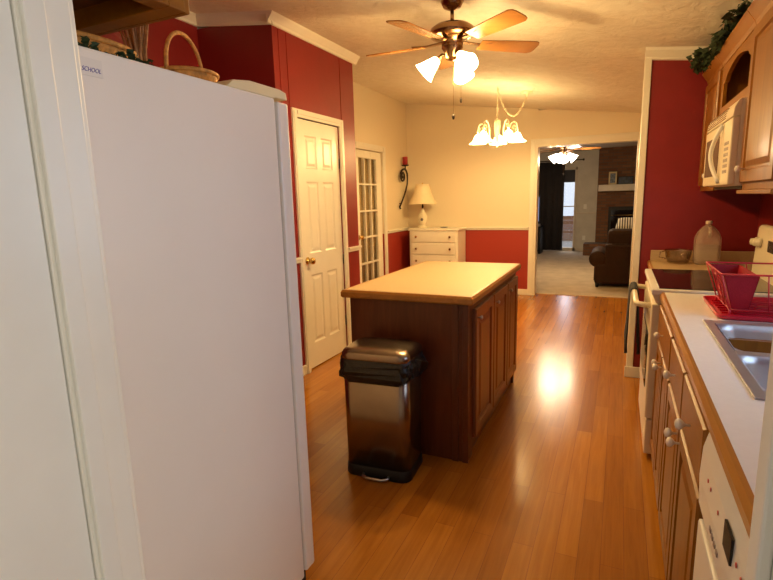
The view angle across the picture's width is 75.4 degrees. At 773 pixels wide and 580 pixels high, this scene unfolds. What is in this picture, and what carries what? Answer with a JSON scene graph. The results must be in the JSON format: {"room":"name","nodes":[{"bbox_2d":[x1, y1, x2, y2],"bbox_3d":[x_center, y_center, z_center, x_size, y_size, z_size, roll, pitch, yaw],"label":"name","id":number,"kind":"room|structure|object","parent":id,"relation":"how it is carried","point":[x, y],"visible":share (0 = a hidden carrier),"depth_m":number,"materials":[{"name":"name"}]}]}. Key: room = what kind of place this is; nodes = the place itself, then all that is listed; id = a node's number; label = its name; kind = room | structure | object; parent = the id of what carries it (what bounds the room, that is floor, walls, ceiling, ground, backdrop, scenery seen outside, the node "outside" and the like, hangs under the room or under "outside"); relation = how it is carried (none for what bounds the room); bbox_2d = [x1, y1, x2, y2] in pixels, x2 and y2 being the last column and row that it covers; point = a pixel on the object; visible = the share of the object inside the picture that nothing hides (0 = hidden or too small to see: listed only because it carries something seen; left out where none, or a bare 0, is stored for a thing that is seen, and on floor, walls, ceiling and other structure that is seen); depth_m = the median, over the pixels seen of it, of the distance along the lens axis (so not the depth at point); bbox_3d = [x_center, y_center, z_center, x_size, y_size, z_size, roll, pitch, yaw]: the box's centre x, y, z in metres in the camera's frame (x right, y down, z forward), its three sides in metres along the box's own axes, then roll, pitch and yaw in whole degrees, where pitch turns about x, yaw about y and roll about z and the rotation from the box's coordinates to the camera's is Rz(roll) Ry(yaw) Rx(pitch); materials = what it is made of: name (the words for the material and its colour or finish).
{"room":"kitchen","nodes":[
{"label":"kitchen","id":0,"kind":"room"},
{"bbox_2d":[119,18,408,274],"bbox_3d":[-1.075,-0.848,4.815,0.100,2.814,6.785,3,11,25],"label":"wall","id":1,"kind":"structure","parent":0,"point":[379,119],"depth_m":6.80,"materials":[{"name":"beige paint"}]},
{"bbox_2d":[175,11,196,26],"bbox_3d":[-1.933,-1.805,2.637,0.055,0.075,2.513,3,11,25],"label":"trim","id":2,"kind":"structure","parent":1,"relation":"attached to","point":[190,19],"depth_m":3.68,"materials":[{"name":"white wood"}]},
{"bbox_2d":[356,149,383,282],"bbox_3d":[-0.223,-0.834,6.614,0.152,2.100,1.100,3,11,25],"label":"door","id":3,"kind":"structure","parent":1,"relation":"in","point":[368,163],"depth_m":6.66,"materials":[{"name":"white wood"}]},
{"bbox_2d":[355,141,388,283],"bbox_3d":[-0.189,-0.838,6.603,0.024,2.110,0.946,3,11,25],"label":"trim","id":4,"kind":"structure","parent":1,"relation":"attached to","point":[360,145],"depth_m":6.85,"materials":[{"name":"white wood"}]},
{"bbox_2d":[399,165,408,208],"bbox_3d":[0.269,-1.525,7.408,0.111,0.643,0.273,7,13,40],"label":"wall sconce","id":5,"kind":"object","parent":1,"relation":"attached to","point":[402,174],"visible":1,"depth_m":7.38,"materials":[{"name":"metal"}]},
{"bbox_2d":[402,157,407,164],"bbox_3d":[0.274,-1.903,7.357,0.076,0.127,0.076,3,11,25],"label":"candle","id":6,"kind":"object","parent":5,"relation":"on","point":[405,159],"visible":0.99,"depth_m":7.33,"materials":[{"name":"red wax"}]},
{"bbox_2d":[388,227,528,233],"bbox_3d":[0.554,-0.656,6.081,1.824,0.042,2.937,3,11,25],"label":"trim","id":7,"kind":"structure","parent":1,"relation":"attached to","point":[406,228],"depth_m":7.20,"materials":[{"name":"white wood"}]},
{"bbox_2d":[197,25,359,365],"bbox_3d":[-0.837,-0.726,4.407,0.683,2.704,1.187,3,11,25],"label":"wall","id":8,"kind":"structure","parent":0,"point":[249,52],"depth_m":3.85,"materials":[{"name":"red paint"}]},
{"bbox_2d":[196,11,273,26],"bbox_3d":[-1.124,-1.955,3.607,0.703,0.169,0.055,3,11,25],"label":"trim","id":9,"kind":"structure","parent":8,"relation":"attached to","point":[246,18],"depth_m":3.60,"materials":[{"name":"white wood"}]},
{"bbox_2d":[303,365,306,375],"bbox_3d":[-0.486,0.582,4.494,0.014,0.082,1.210,3,11,25],"label":"baseboard","id":10,"kind":"structure","parent":8,"relation":"attached to","point":[304,366],"depth_m":4.09,"materials":[{"name":"beige wood"}]},
{"bbox_2d":[277,29,341,119],"bbox_3d":[-0.574,-1.143,4.105,0.004,1.620,0.878,3,11,25],"label":"trim","id":11,"kind":"structure","parent":8,"relation":"attached to","point":[277,29],"depth_m":3.69,"materials":[{"name":"red paint"}]},
{"bbox_2d":[266,10,359,64],"bbox_3d":[-0.537,-2.000,4.020,0.055,0.075,1.297,3,11,25],"label":"trim","id":12,"kind":"structure","parent":8,"relation":"attached to","point":[281,22],"depth_m":3.88,"materials":[{"name":"white wood"}]},
{"bbox_2d":[291,107,351,373],"bbox_3d":[-0.522,-0.406,4.283,0.024,2.102,0.771,3,11,25],"label":"trim","id":13,"kind":"structure","parent":8,"relation":"attached to","point":[295,112],"depth_m":4.06,"materials":[{"name":"white wood"}]},
{"bbox_2d":[297,118,346,368],"bbox_3d":[-0.523,-0.380,4.293,0.108,2.024,0.648,3,11,25],"label":"door","id":14,"kind":"structure","parent":8,"relation":"in","point":[318,143],"depth_m":4.29,"materials":[{"name":"white wood"}]},
{"bbox_2d":[296,245,361,262],"bbox_3d":[-0.501,-0.311,4.330,0.034,0.042,1.187,3,11,25],"label":"trim","id":15,"kind":"structure","parent":8,"relation":"attached to","point":[354,248],"depth_m":4.67,"materials":[{"name":"beige wood"}]},
{"bbox_2d":[189,0,752,112],"bbox_3d":[0.666,-1.885,3.752,4.100,0.609,6.870,3,11,25],"label":"ceiling","id":16,"kind":"structure","parent":0,"point":[589,55],"depth_m":3.64,"materials":[{"name":"paint"}]},
{"bbox_2d":[366,0,538,119],"bbox_3d":[0.350,-1.340,2.924,1.002,0.667,1.036,3,11,25],"label":"ceiling fan","id":17,"kind":"object","parent":16,"relation":"hanging from","point":[451,34],"visible":1,"depth_m":2.83,"materials":[{"name":"brown wood"}]},
{"bbox_2d":[470,87,532,146],"bbox_3d":[1.223,-1.887,5.464,0.662,0.632,0.622,3,11,25],"label":"chandelier","id":18,"kind":"object","parent":16,"relation":"hanging from","point":[480,139],"visible":1,"depth_m":5.45,"materials":[{"name":"white glass"}]},
{"bbox_2d":[303,251,665,579],"bbox_3d":[2.533,0.158,6.756,7.000,0.050,13.085,3,11,25],"label":"floor","id":19,"kind":"structure","parent":0,"point":[557,483],"depth_m":2.50,"materials":[{"name":"brown wood"}]},
{"bbox_2d":[78,45,313,579],"bbox_3d":[-0.827,0.268,1.603,0.852,1.747,0.806,3,11,25],"label":"refrigerator","id":20,"kind":"object","parent":19,"relation":"on","point":[193,179],"visible":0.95,"depth_m":1.32,"materials":[{"name":"white metal"}]},
{"bbox_2d":[79,56,102,78],"bbox_3d":[-0.602,-0.443,0.983,0.002,0.034,0.093,3,11,25],"label":"magnet","id":21,"kind":"object","parent":20,"relation":"attached to","point":[90,67],"visible":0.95,"depth_m":1.00,"materials":[{"name":"white paper"}]},
{"bbox_2d":[76,30,137,58],"bbox_3d":[-0.740,-0.557,1.203,0.176,0.077,0.304,3,11,25],"label":"basket","id":22,"kind":"object","parent":20,"relation":"on","point":[107,45],"visible":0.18,"depth_m":1.18,"materials":[{"name":"wicker"}]},
{"bbox_2d":[77,36,153,65],"bbox_3d":[-0.627,-0.514,1.078,0.088,0.050,0.268,3,11,25],"label":"garland","id":23,"kind":"object","parent":20,"relation":"on","point":[85,40],"visible":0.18,"depth_m":1.12,"materials":[{"name":"green plant"}]},
{"bbox_2d":[120,24,148,60],"bbox_3d":[-0.777,-0.761,1.550,0.118,0.358,0.122,3,11,25],"label":"bundle","id":24,"kind":"object","parent":20,"relation":"on","point":[137,40],"visible":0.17,"depth_m":1.53,"materials":[{"name":"brown fabric"}]},
{"bbox_2d":[160,30,219,81],"bbox_3d":[-0.587,-0.656,1.454,0.188,0.176,0.188,3,11,25],"label":"basket","id":25,"kind":"object","parent":20,"relation":"on","point":[200,72],"visible":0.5,"depth_m":1.40,"materials":[{"name":"wicker"}]},
{"bbox_2d":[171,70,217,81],"bbox_3d":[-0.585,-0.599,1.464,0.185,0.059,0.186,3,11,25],"label":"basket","id":26,"kind":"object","parent":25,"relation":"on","point":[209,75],"depth_m":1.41,"materials":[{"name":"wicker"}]},
{"bbox_2d":[339,337,428,482],"bbox_3d":[-0.006,0.607,2.604,0.443,0.680,0.343,3,11,25],"label":"trash can","id":27,"kind":"object","parent":19,"relation":"on","point":[382,376],"visible":1,"depth_m":2.49,"materials":[{"name":"metal"}]},
{"bbox_2d":[341,261,520,462],"bbox_3d":[0.387,0.350,3.317,0.769,0.911,1.354,3,11,25],"label":"kitchen island","id":28,"kind":"object","parent":19,"relation":"on","point":[462,315],"visible":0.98,"depth_m":2.73,"materials":[{"name":"brown wood"}]},
{"bbox_2d":[346,261,515,296],"bbox_3d":[0.369,-0.077,3.243,0.710,0.043,1.310,3,11,25],"label":"island countertop","id":29,"kind":"structure","parent":28,"relation":"on","point":[428,277],"depth_m":3.08,"materials":[{"name":"beige laminate"}]},
{"bbox_2d":[408,227,466,265],"bbox_3d":[0.753,-0.428,7.391,0.770,0.972,0.438,3,11,25],"label":"dresser","id":30,"kind":"object","parent":19,"relation":"on","point":[448,244],"visible":0.58,"depth_m":7.19,"materials":[{"name":"white wood"}]},
{"bbox_2d":[409,183,435,227],"bbox_3d":[0.531,-1.240,7.337,0.400,0.656,0.400,3,11,25],"label":"table lamp","id":31,"kind":"object","parent":30,"relation":"on","point":[422,194],"visible":1,"depth_m":7.21,"materials":[{"name":"beige ceramic"}]},
{"bbox_2d":[537,226,543,253],"bbox_3d":[3.278,-1.269,12.541,1.200,0.660,0.450,3,11,25],"label":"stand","id":32,"kind":"object","parent":19,"relation":"on","point":[540,228],"visible":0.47,"depth_m":12.14,"materials":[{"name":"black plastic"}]},
{"bbox_2d":[538,195,539,222],"bbox_3d":[3.305,-1.953,12.379,0.955,0.739,0.200,3,11,25],"label":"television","id":33,"kind":"object","parent":32,"relation":"on","point":[539,195],"visible":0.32,"depth_m":12.17,"materials":[{"name":"black plastic"}]},
{"bbox_2d":[583,146,636,255],"bbox_3d":[6.065,-2.014,11.237,2.930,2.438,0.970,3,11,25],"label":"fireplace","id":34,"kind":"object","parent":19,"relation":"on","point":[615,201],"visible":0.32,"depth_m":11.53,"materials":[{"name":"brown brick"}]},
{"bbox_2d":[608,172,616,184],"bbox_3d":[5.176,-2.558,11.431,0.170,0.290,0.060,3,11,25],"label":"picture frame","id":35,"kind":"object","parent":34,"relation":"on","point":[612,175],"visible":1,"depth_m":11.43,"materials":[{"name":"beige wood"}]},
{"bbox_2d":[610,173,615,182],"bbox_3d":[5.176,-2.558,11.432,0.112,0.229,0.038,3,11,25],"label":"picture","id":36,"kind":"object","parent":35,"relation":"attached to","point":[612,175],"depth_m":11.43},
{"bbox_2d":[618,176,633,183],"bbox_3d":[5.428,-2.490,11.339,0.310,0.176,0.044,3,11,25],"label":"picture frame","id":37,"kind":"object","parent":34,"relation":"on","point":[623,179],"visible":1,"depth_m":11.34,"materials":[{"name":"black plastic"}]},
{"bbox_2d":[589,228,631,286],"bbox_3d":[4.121,-0.501,7.558,1.930,0.875,0.860,3,11,25],"label":"sofa","id":38,"kind":"object","parent":19,"relation":"on","point":[611,262],"visible":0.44,"depth_m":7.45,"materials":[{"name":"brown leather"}]},
{"bbox_2d":[607,228,631,243],"bbox_3d":[3.690,-0.756,7.464,0.720,0.315,0.260,3,11,25],"label":"cushion","id":39,"kind":"object","parent":38,"relation":"on","point":[615,235],"depth_m":7.43,"materials":[{"name":"brown leather"}]},
{"bbox_2d":[616,217,632,227],"bbox_3d":[3.683,-0.994,7.612,0.340,0.216,0.205,6,13,35],"label":"throw pillow","id":40,"kind":"object","parent":38,"relation":"on","point":[627,222],"visible":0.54,"depth_m":7.60,"materials":[{"name":"fabric"}]},
{"bbox_2d":[632,225,772,453],"bbox_3d":[1.769,0.247,2.783,0.745,1.170,0.773,3,11,25],"label":"electric range","id":41,"kind":"object","parent":19,"relation":"on","point":[658,281],"visible":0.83,"depth_m":2.66,"materials":[{"name":"metal"}]},
{"bbox_2d":[624,282,639,354],"bbox_3d":[1.524,0.173,3.087,0.089,0.419,0.243,3,11,25],"label":"dish towel","id":42,"kind":"object","parent":41,"relation":"hanging from","point":[633,285],"visible":0.94,"depth_m":3.02,"materials":[{"name":"fabric"}]},
{"bbox_2d":[639,281,660,417],"bbox_3d":[1.527,0.307,2.907,0.052,0.610,0.765,3,11,25],"label":"oven","id":43,"kind":"object","parent":41,"relation":"in","point":[648,342],"depth_m":2.61,"materials":[{"name":"white metal"}]},
{"bbox_2d":[645,269,772,296],"bbox_3d":[1.750,-0.042,2.735,0.569,0.029,0.773,3,11,25],"label":"cooktop","id":44,"kind":"object","parent":41,"relation":"in","point":[659,280],"depth_m":2.64,"materials":[{"name":"black ceramic"}]},
{"bbox_2d":[650,304,771,509],"bbox_3d":[1.516,0.551,2.152,0.687,0.868,0.655,3,11,25],"label":"base cabinet","id":45,"kind":"object","parent":19,"relation":"on","point":[665,335],"visible":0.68,"depth_m":2.21,"materials":[{"name":"brown wood"}]},
{"bbox_2d":[658,338,771,579],"bbox_3d":[1.202,0.681,1.482,0.687,0.868,0.837,3,11,25],"label":"base cabinet","id":46,"kind":"object","parent":19,"relation":"on","point":[686,431],"visible":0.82,"depth_m":1.52,"materials":[{"name":"brown wood"}]},
{"bbox_2d":[660,292,772,537],"bbox_3d":[1.201,0.191,1.375,0.649,0.130,2.180,3,11,25],"label":"countertop","id":47,"kind":"structure","parent":46,"relation":"on","point":[733,418],"depth_m":1.21,"materials":[{"name":"laminate"}]},
{"bbox_2d":[703,320,772,399],"bbox_3d":[1.253,0.281,1.470,0.458,0.174,0.822,3,11,25],"label":"sink","id":48,"kind":"object","parent":47,"relation":"in","point":[752,368],"visible":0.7,"depth_m":1.51,"materials":[{"name":"silver metal"}]},
{"bbox_2d":[703,295,772,321],"bbox_3d":[1.564,0.081,2.007,0.460,0.020,0.420,3,11,25],"label":"tray","id":49,"kind":"object","parent":47,"relation":"on","point":[717,307],"visible":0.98,"depth_m":1.98,"materials":[{"name":"red plastic"}]},
{"bbox_2d":[706,261,772,314],"bbox_3d":[1.546,-0.003,1.980,0.443,0.166,0.381,3,11,25],"label":"dish rack","id":50,"kind":"object","parent":49,"relation":"on","point":[736,285],"visible":1,"depth_m":1.92,"materials":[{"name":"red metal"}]},
{"bbox_2d":[693,432,748,579],"bbox_3d":[0.906,0.810,0.823,0.648,0.864,0.615,3,11,25],"label":"dishwasher","id":51,"kind":"object","parent":19,"relation":"on","point":[722,542],"visible":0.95,"depth_m":0.98,"materials":[{"name":"white plastic"}]},
{"bbox_3d":[2.115,0.312,3.387,0.649,0.868,0.553,3,11,25],"label":"base cabinet","id":52,"kind":"object","parent":19,"relation":"on","visible":0},
{"bbox_2d":[647,250,754,270],"bbox_3d":[2.102,-0.174,3.300,0.649,0.114,0.558,3,11,25],"label":"countertop","id":53,"kind":"structure","parent":52,"relation":"on","point":[659,259],"depth_m":3.48,"materials":[{"name":"beige laminate"}]},
{"bbox_2d":[406,104,640,288],"bbox_3d":[2.115,-1.319,6.950,4.070,2.809,0.148,3,11,25],"label":"wall","id":54,"kind":"structure","parent":0,"point":[483,185],"depth_m":7.17,"materials":[{"name":"beige paint"}]},
{"bbox_2d":[518,289,526,294],"bbox_3d":[1.195,-0.015,7.543,1.810,0.082,0.014,3,11,25],"label":"baseboard","id":55,"kind":"structure","parent":54,"relation":"attached to","point":[520,291],"depth_m":7.19,"materials":[{"name":"beige wood"}]},
{"bbox_2d":[536,293,627,297],"bbox_3d":[2.724,0.076,7.018,1.210,0.008,0.040,3,11,25],"label":"trim","id":56,"kind":"structure","parent":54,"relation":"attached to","point":[536,293],"depth_m":6.99,"materials":[{"name":"beige laminate"}]},
{"bbox_2d":[527,132,639,294],"bbox_3d":[2.662,-0.964,6.757,1.410,2.150,0.189,3,11,25],"label":"trim","id":57,"kind":"structure","parent":54,"relation":"attached to","point":[536,144],"depth_m":6.79,"materials":[{"name":"white wood"}]},
{"bbox_2d":[562,219,572,240],"bbox_3d":[6.491,-1.811,15.164,9.000,0.820,0.100,3,11,25],"label":"wall","id":58,"kind":"structure","parent":0,"point":[566,227],"depth_m":15.51,"materials":[{"name":"brick"}]},
{"bbox_2d":[562,241,572,246],"bbox_3d":[6.605,-1.480,15.454,9.000,0.100,6.400,3,11,25],"label":"floor","id":59,"kind":"structure","parent":0,"point":[564,243],"depth_m":14.75,"materials":[{"name":"concrete"}]},
{"bbox_2d":[563,216,573,232],"bbox_3d":[5.028,-1.615,13.796,1.300,0.840,0.370,3,11,25],"label":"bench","id":60,"kind":"object","parent":59,"relation":"on","point":[564,217],"visible":0.14,"depth_m":13.86,"materials":[{"name":"brown wood"}]},
{"bbox_2d":[540,150,598,247],"bbox_3d":[5.171,-2.171,12.237,7.000,2.440,0.100,3,11,25],"label":"wall","id":61,"kind":"structure","parent":0,"point":[587,182],"depth_m":12.28,"materials":[{"name":"white paint"}]},
{"bbox_2d":[543,167,577,250],"bbox_3d":[4.281,-2.025,12.631,0.970,2.060,0.090,3,11,25],"label":"door","id":62,"kind":"structure","parent":61,"relation":"in","point":[571,173],"depth_m":12.37,"materials":[{"name":"paint"}]},
{"bbox_2d":[564,170,574,182],"bbox_3d":[4.254,-2.828,12.470,0.855,0.300,0.007,3,11,25],"label":"roller shade","id":63,"kind":"object","parent":61,"relation":"attached to","point":[569,174],"depth_m":12.34,"materials":[{"name":"black fabric"}]},
{"bbox_2d":[576,212,595,213],"bbox_3d":[4.936,-1.897,12.335,0.480,0.040,0.015,3,11,25],"label":"trim","id":64,"kind":"structure","parent":61,"relation":"attached to","point":[576,212],"depth_m":12.33,"materials":[{"name":"paint"}]},
{"bbox_3d":[3.793,-3.208,12.529,2.200,0.060,0.167,3,11,25],"label":"curtain rod","id":65,"kind":"object","parent":61,"relation":"attached to","visible":0},
{"bbox_2d":[538,162,564,249],"bbox_3d":[3.654,-2.115,12.748,1.634,2.170,0.061,3,11,25],"label":"curtain","id":66,"kind":"object","parent":65,"relation":"hanging from","point":[551,178],"visible":0.24,"depth_m":12.51,"materials":[{"name":"black fabric"}]},
{"bbox_2d":[540,142,637,152],"bbox_3d":[3.901,-2.890,9.376,7.000,0.060,6.215,3,11,25],"label":"ceiling","id":67,"kind":"structure","parent":0,"point":[625,143],"depth_m":11.10,"materials":[{"name":"white paint"}]},
{"bbox_2d":[540,145,600,173],"bbox_3d":[3.050,-2.336,8.580,1.156,0.699,1.139,3,11,25],"label":"ceiling fan","id":68,"kind":"object","parent":67,"relation":"hanging from","point":[560,157],"visible":0.82,"depth_m":8.49,"materials":[{"name":"white glass"}]},
{"bbox_2d":[633,60,760,366],"bbox_3d":[2.208,-0.495,3.581,0.727,2.381,0.115,3,11,25],"label":"wall","id":69,"kind":"structure","parent":0,"point":[675,214],"depth_m":3.50,"materials":[{"name":"red paint"}]},
{"bbox_2d":[624,366,639,377],"bbox_3d":[1.914,0.633,3.848,0.149,0.082,0.016,3,11,25],"label":"baseboard","id":70,"kind":"structure","parent":69,"relation":"attached to","point":[629,371],"depth_m":3.85,"materials":[{"name":"beige wood"}]},
{"bbox_2d":[626,51,651,366],"bbox_3d":[1.880,-0.513,3.732,0.044,2.381,0.144,3,11,25],"label":"trim","id":71,"kind":"structure","parent":69,"relation":"attached to","point":[648,62],"depth_m":3.64,"materials":[{"name":"white wood"}]},
{"bbox_2d":[645,46,710,59],"bbox_3d":[1.972,-1.601,3.383,0.392,0.128,0.055,3,11,25],"label":"trim","id":72,"kind":"structure","parent":69,"relation":"attached to","point":[654,53],"depth_m":3.40,"materials":[{"name":"white wood"}]},
{"bbox_2d":[650,250,754,261],"bbox_3d":[2.222,-0.239,3.532,0.631,0.074,0.022,3,11,25],"label":"backsplash","id":73,"kind":"structure","parent":69,"relation":"attached to","point":[660,255],"depth_m":3.52,"materials":[{"name":"beige laminate"}]},
{"bbox_2d":[757,194,772,235],"bbox_3d":[1.843,-0.177,1.827,0.100,2.400,3.660,3,11,25],"label":"wall","id":74,"kind":"structure","parent":0,"point":[766,203],"depth_m":3.22,"materials":[{"name":"red paint"}]},
{"bbox_2d":[698,56,723,190],"bbox_3d":[2.190,-1.010,3.102,0.408,0.765,0.543,3,11,25],"label":"upper cabinet","id":75,"kind":"object","parent":74,"relation":"attached to","point":[714,76],"visible":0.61,"depth_m":3.13,"materials":[{"name":"brown wood"}]},
{"bbox_2d":[686,0,751,74],"bbox_3d":[1.851,-1.381,2.747,0.251,0.171,1.484,3,11,25],"label":"ivy garland","id":76,"kind":"object","parent":75,"relation":"on","point":[702,59],"visible":0.62,"depth_m":2.65,"materials":[{"name":"green plant"}]},
{"bbox_2d":[703,97,746,189],"bbox_3d":[1.888,-0.720,2.540,0.458,0.399,0.765,3,11,25],"label":"microwave","id":77,"kind":"object","parent":74,"relation":"attached to","point":[724,141],"visible":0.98,"depth_m":2.39,"materials":[{"name":"plastic"}]},
{"bbox_2d":[716,10,756,113],"bbox_3d":[1.909,-1.095,2.465,0.396,0.355,0.790,3,11,25],"label":"display cabinet","id":78,"kind":"object","parent":74,"relation":"attached to","point":[734,55],"visible":0.41,"depth_m":2.70,"materials":[{"name":"brown wood"}]},
{"bbox_2d":[734,0,772,193],"bbox_3d":[1.620,-0.766,1.888,0.408,0.782,0.587,3,11,25],"label":"upper cabinet","id":79,"kind":"object","parent":74,"relation":"attached to","point":[756,167],"visible":1,"depth_m":1.99,"materials":[{"name":"brown wood"}]},
{"bbox_3d":[-0.721,-0.156,0.933,4.100,2.813,0.085,3,11,25],"label":"wall","id":80,"kind":"structure","parent":0,"visible":0},
{"bbox_2d":[0,0,94,579],"bbox_3d":[-0.727,0.322,0.459,0.108,2.018,0.939,3,11,25],"label":"door","id":81,"kind":"structure","parent":80,"relation":"in","point":[44,535],"depth_m":0.81,"materials":[{"name":"metal"}]},
{"bbox_2d":[72,0,189,35],"bbox_3d":[-0.975,-0.902,1.188,0.950,0.515,0.413,3,11,25],"label":"upper cabinet","id":82,"kind":"object","parent":80,"relation":"attached to","point":[97,17],"visible":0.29,"depth_m":1.21,"materials":[{"name":"brown wood"}]},
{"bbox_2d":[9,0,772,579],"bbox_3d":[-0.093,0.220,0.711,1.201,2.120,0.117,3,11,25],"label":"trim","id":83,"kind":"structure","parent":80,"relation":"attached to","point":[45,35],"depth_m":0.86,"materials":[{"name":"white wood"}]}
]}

